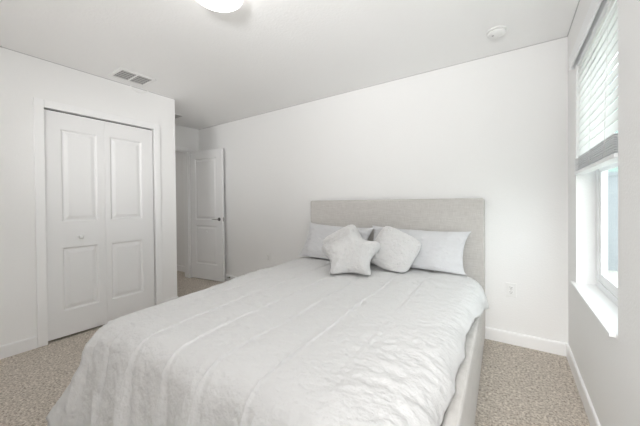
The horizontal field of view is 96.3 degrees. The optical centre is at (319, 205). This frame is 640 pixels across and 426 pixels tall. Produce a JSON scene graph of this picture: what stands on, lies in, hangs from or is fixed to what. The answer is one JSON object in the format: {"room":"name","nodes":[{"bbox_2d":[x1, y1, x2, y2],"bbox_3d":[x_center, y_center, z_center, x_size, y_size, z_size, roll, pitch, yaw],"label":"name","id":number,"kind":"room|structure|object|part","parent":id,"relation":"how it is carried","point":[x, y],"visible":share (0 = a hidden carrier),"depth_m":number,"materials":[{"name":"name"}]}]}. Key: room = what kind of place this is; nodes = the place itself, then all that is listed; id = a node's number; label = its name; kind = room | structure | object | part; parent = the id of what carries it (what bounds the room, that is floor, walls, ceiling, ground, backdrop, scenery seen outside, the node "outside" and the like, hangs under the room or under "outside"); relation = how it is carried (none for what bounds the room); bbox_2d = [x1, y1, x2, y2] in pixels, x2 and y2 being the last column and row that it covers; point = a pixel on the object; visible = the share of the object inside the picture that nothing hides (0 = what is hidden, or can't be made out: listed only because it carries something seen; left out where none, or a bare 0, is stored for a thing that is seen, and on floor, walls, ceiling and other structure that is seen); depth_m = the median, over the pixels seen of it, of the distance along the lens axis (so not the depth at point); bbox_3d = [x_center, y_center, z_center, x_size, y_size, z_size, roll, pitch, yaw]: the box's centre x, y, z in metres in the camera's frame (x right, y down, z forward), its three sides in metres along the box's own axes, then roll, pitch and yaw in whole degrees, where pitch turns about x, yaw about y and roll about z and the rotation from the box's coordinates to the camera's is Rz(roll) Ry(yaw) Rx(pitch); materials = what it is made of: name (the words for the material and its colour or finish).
{"room":"bedroom","nodes":[
{"label":"bedroom","id":0,"kind":"room"},
{"bbox_2d":[0,47,176,345],"bbox_3d":[-2.645,-0.025,2.121,0.115,2.440,3.179,0,1,34],"label":"wall","id":1,"kind":"structure","parent":0,"point":[23,77],"depth_m":2.38,"materials":[{"name":"white paint"}]},
{"bbox_2d":[0,296,177,358],"bbox_3d":[-2.580,1.145,2.095,0.014,0.100,3.179,0,1,34],"label":"baseboard","id":2,"kind":"structure","parent":1,"relation":"attached to","point":[24,345],"depth_m":2.31,"materials":[{"name":"white paint"}]},
{"bbox_2d":[33,97,162,347],"bbox_3d":[-2.092,0.135,2.827,0.016,2.096,1.033,0,1,34],"label":"door frame","id":3,"kind":"structure","parent":1,"relation":"attached to","point":[39,104],"depth_m":2.44,"materials":[{"name":"white paint"}]},
{"bbox_2d":[44,109,154,340],"bbox_3d":[-2.120,0.157,2.845,0.115,2.010,0.901,0,1,34],"label":"door","id":4,"kind":"structure","parent":1,"relation":"in","point":[99,173],"depth_m":2.77,"materials":[{"name":"white paint"}]},
{"bbox_2d":[175,124,198,270],"bbox_3d":[-2.375,-0.048,4.379,0.120,2.440,1.104,0,1,34],"label":"wall","id":5,"kind":"structure","parent":0,"point":[187,137],"depth_m":4.63,"materials":[{"name":"white paint"}]},
{"bbox_2d":[175,146,191,277],"bbox_3d":[-2.368,0.119,4.374,0.136,2.105,0.837,0,1,34],"label":"door frame","id":6,"kind":"structure","parent":5,"relation":"attached to","point":[186,151],"depth_m":4.65,"materials":[{"name":"white paint"}]},
{"bbox_2d":[189,148,224,281],"bbox_3d":[-1.787,0.143,4.480,0.723,2.018,0.088,0,1,27],"label":"door","id":7,"kind":"structure","parent":5,"relation":"in","point":[207,166],"depth_m":4.47,"materials":[{"name":"white paint"}]},
{"bbox_2d":[0,0,578,129],"bbox_3d":[-1.770,-1.303,2.080,6.250,0.100,4.318,0,1,34],"label":"ceiling","id":8,"kind":"structure","parent":0,"point":[257,57],"depth_m":2.19,"materials":[{"name":"white paint"}]},
{"bbox_2d":[108,67,156,86],"bbox_3d":[-1.831,-1.255,2.806,0.270,0.008,0.325,0,1,34],"label":"ceiling vent","id":9,"kind":"object","parent":8,"relation":"in","point":[120,73],"visible":1,"depth_m":2.79,"materials":[{"name":"white plastic"}]},
{"bbox_2d":[196,0,242,11],"bbox_3d":[-0.574,-1.209,1.600,0.281,0.103,0.281,0,1,34],"label":"ceiling light","id":10,"kind":"object","parent":8,"relation":"attached to","point":[215,5],"visible":1,"depth_m":1.66,"materials":[{"name":"white glass"}]},
{"bbox_2d":[0,0,579,129],"bbox_3d":[-1.235,-1.253,1.753,4.705,0.005,4.168,0,1,34],"label":"caulk line","id":11,"kind":"structure","parent":8,"relation":"attached to","point":[579,0],"depth_m":2.64,"materials":[{"name":"grey"}]},
{"bbox_2d":[486,25,506,38],"bbox_3d":[1.290,-1.262,2.096,0.128,0.039,0.128,0,1,34],"label":"smoke detector","id":12,"kind":"object","parent":8,"relation":"attached to","point":[495,32],"visible":1,"depth_m":2.07,"materials":[{"name":"white plastic"}]},
{"bbox_2d":[0,271,589,425],"bbox_3d":[-1.746,1.217,2.103,6.250,0.060,4.318,0,1,34],"label":"floor","id":13,"kind":"structure","parent":0,"point":[519,386],"depth_m":1.89,"materials":[{"name":"carpet"}]},
{"bbox_2d":[311,198,484,425],"bbox_3d":[0.121,0.558,2.066,1.770,1.222,2.125,0,1,32],"label":"bed","id":14,"kind":"object","parent":13,"relation":"on","point":[452,214],"visible":0.26,"depth_m":2.51,"materials":[{"name":"fabric"}]},
{"bbox_2d":[46,257,488,425],"bbox_3d":[-0.065,0.850,1.897,2.064,0.580,2.192,0,1,32],"label":"duvet","id":15,"kind":"object","parent":14,"relation":"on","point":[296,342],"visible":0.98,"depth_m":1.27,"materials":[{"name":"white fabric"}]},
{"bbox_2d":[298,222,373,258],"bbox_3d":[0.144,0.370,3.015,0.847,0.361,0.258,0,1,37],"label":"bed pillow","id":16,"kind":"object","parent":15,"relation":"on","point":[317,233],"visible":0.49,"depth_m":3.05,"materials":[{"name":"white fabric"}]},
{"bbox_2d":[323,224,361,261],"bbox_3d":[0.236,0.366,2.730,0.439,0.372,0.233,0,1,9],"label":"square cushion","id":17,"kind":"object","parent":15,"relation":"on","point":[337,235],"visible":0.35,"depth_m":2.75,"materials":[{"name":"white fabric"}]},
{"bbox_2d":[322,228,379,274],"bbox_3d":[0.232,0.374,2.439,0.479,0.353,0.393,0,1,38],"label":"cushion","id":18,"kind":"object","parent":15,"relation":"on","point":[351,253],"visible":1,"depth_m":2.35,"materials":[{"name":"white fabric"}]},
{"bbox_2d":[370,226,421,271],"bbox_3d":[0.640,0.366,2.501,0.432,0.367,0.239,0,1,38],"label":"square cushion","id":19,"kind":"object","parent":15,"relation":"on","point":[398,250],"visible":0.84,"depth_m":2.43,"materials":[{"name":"white fabric"}]},
{"bbox_2d":[370,225,470,274],"bbox_3d":[0.848,0.372,2.588,0.902,0.350,0.238,0,1,35],"label":"bed pillow","id":20,"kind":"object","parent":15,"relation":"on","point":[441,251],"visible":0.59,"depth_m":2.42,"materials":[{"name":"white fabric"}]},
{"bbox_3d":[0.662,0.521,2.924,1.770,1.172,0.095,0,1,32],"label":"headboard","id":21,"kind":"part","parent":14,"relation":"part of","materials":[{"name":"fabric"}]},
{"bbox_3d":[0.839,0.917,1.595,0.055,0.410,1.973,0,1,32],"label":"rail","id":22,"kind":"part","parent":14,"relation":"part of","materials":[{"name":"fabric"}]},
{"bbox_2d":[175,37,567,342],"bbox_3d":[-0.551,-0.061,3.893,6.250,2.440,0.120,0,1,34],"label":"wall","id":23,"kind":"structure","parent":0,"point":[494,129],"depth_m":2.67,"materials":[{"name":"white paint"}]},
{"bbox_2d":[177,265,567,355],"bbox_3d":[-0.596,1.110,3.861,6.004,0.100,0.014,0,1,34],"label":"baseboard","id":24,"kind":"structure","parent":23,"relation":"attached to","point":[531,342],"depth_m":2.34,"materials":[{"name":"white paint"}]},
{"bbox_2d":[506,282,515,297],"bbox_3d":[1.593,0.701,2.391,0.072,0.116,0.009,0,1,34],"label":"wall outlet","id":25,"kind":"object","parent":23,"relation":"attached to","point":[510,287],"visible":1,"depth_m":2.39,"materials":[{"name":"white plastic"}]},
{"bbox_2d":[568,0,639,425],"bbox_3d":[0.791,-0.042,0.413,0.146,2.440,4.168,0,1,34],"label":"wall","id":26,"kind":"structure","parent":0,"point":[609,367],"depth_m":1.21,"materials":[{"name":"white paint"}]},
{"bbox_2d":[566,344,600,425],"bbox_3d":[0.732,1.128,0.462,0.014,0.100,4.154,0,1,34],"label":"baseboard","id":27,"kind":"structure","parent":26,"relation":"attached to","point":[591,414],"depth_m":1.69,"materials":[{"name":"white paint"}]},
{"bbox_2d":[570,19,617,338],"bbox_3d":[1.518,-0.219,1.519,0.169,1.510,0.965,0,1,34],"label":"window","id":28,"kind":"structure","parent":26,"relation":"in","point":[601,298],"depth_m":1.77,"materials":[{"name":"white plastic"}]},
{"bbox_2d":[569,0,617,174],"bbox_3d":[1.475,-0.603,1.551,0.077,0.802,0.970,0,1,34],"label":"window blind","id":29,"kind":"object","parent":28,"relation":"attached to","point":[596,154],"visible":0.89,"depth_m":1.44,"materials":[{"name":"white plastic"}]},
{"bbox_3d":[1.616,-0.578,1.788,0.017,0.708,0.002,0,1,34],"label":"lift cord","id":30,"kind":"part","parent":29,"relation":"part of","materials":[{"name":"white fabric"}]},
{"bbox_3d":[1.445,-0.574,1.532,0.017,0.708,0.002,0,1,34],"label":"lift cord","id":31,"kind":"part","parent":29,"relation":"part of","materials":[{"name":"white fabric"}]},
{"bbox_3d":[1.466,-0.211,1.523,0.054,0.019,0.903,0,1,34],"label":"rail","id":32,"kind":"part","parent":29,"relation":"part of","materials":[{"name":"white plastic"}]},
{"bbox_3d":[1.274,-0.571,1.277,0.017,0.708,0.002,0,1,34],"label":"lift cord","id":33,"kind":"part","parent":29,"relation":"part of","materials":[{"name":"white fabric"}]},
{"bbox_3d":[1.506,0.528,1.539,0.122,0.014,0.964,0,1,34],"label":"sill","id":34,"kind":"part","parent":28,"relation":"part of","materials":[{"name":"white paint"}]},
{"bbox_3d":[1.553,-0.226,1.465,0.050,1.495,0.915,0,1,34],"label":"frame","id":35,"kind":"part","parent":28,"relation":"part of","materials":[{"name":"white plastic"}]},
{"bbox_3d":[1.550,0.114,1.472,0.019,0.735,0.835,0,1,34],"label":"sash","id":36,"kind":"part","parent":28,"relation":"part of","materials":[{"name":"white plastic"}]},
{"bbox_3d":[1.560,-0.576,1.456,0.018,0.705,0.835,0,1,34],"label":"sash","id":37,"kind":"part","parent":28,"relation":"part of","materials":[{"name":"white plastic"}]},
{"label":"outside","id":38,"kind":"structure","parent":0,"visible":0},
{"bbox_2d":[608,270,617,284],"bbox_3d":[12.758,1.341,5.917,13.400,0.050,36.000,0,1,34],"label":"ground","id":39,"kind":"structure","parent":38,"point":[613,275],"depth_m":5.63,"materials":[{"name":"white"}]},
{"bbox_2d":[608,171,617,270],"bbox_3d":[10.149,0.312,3.556,11.100,2.100,0.280,0,1,34],"label":"wall","id":40,"kind":"structure","parent":39,"relation":"on","point":[612,176],"depth_m":6.08,"materials":[{"name":"white"}]},
{"bbox_2d":[608,70,617,171],"bbox_3d":[14.014,-2.242,11.040,9.800,7.000,6.800,0,1,34],"label":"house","id":41,"kind":"structure","parent":39,"relation":"on","point":[616,168],"depth_m":9.98,"materials":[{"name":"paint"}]}
]}

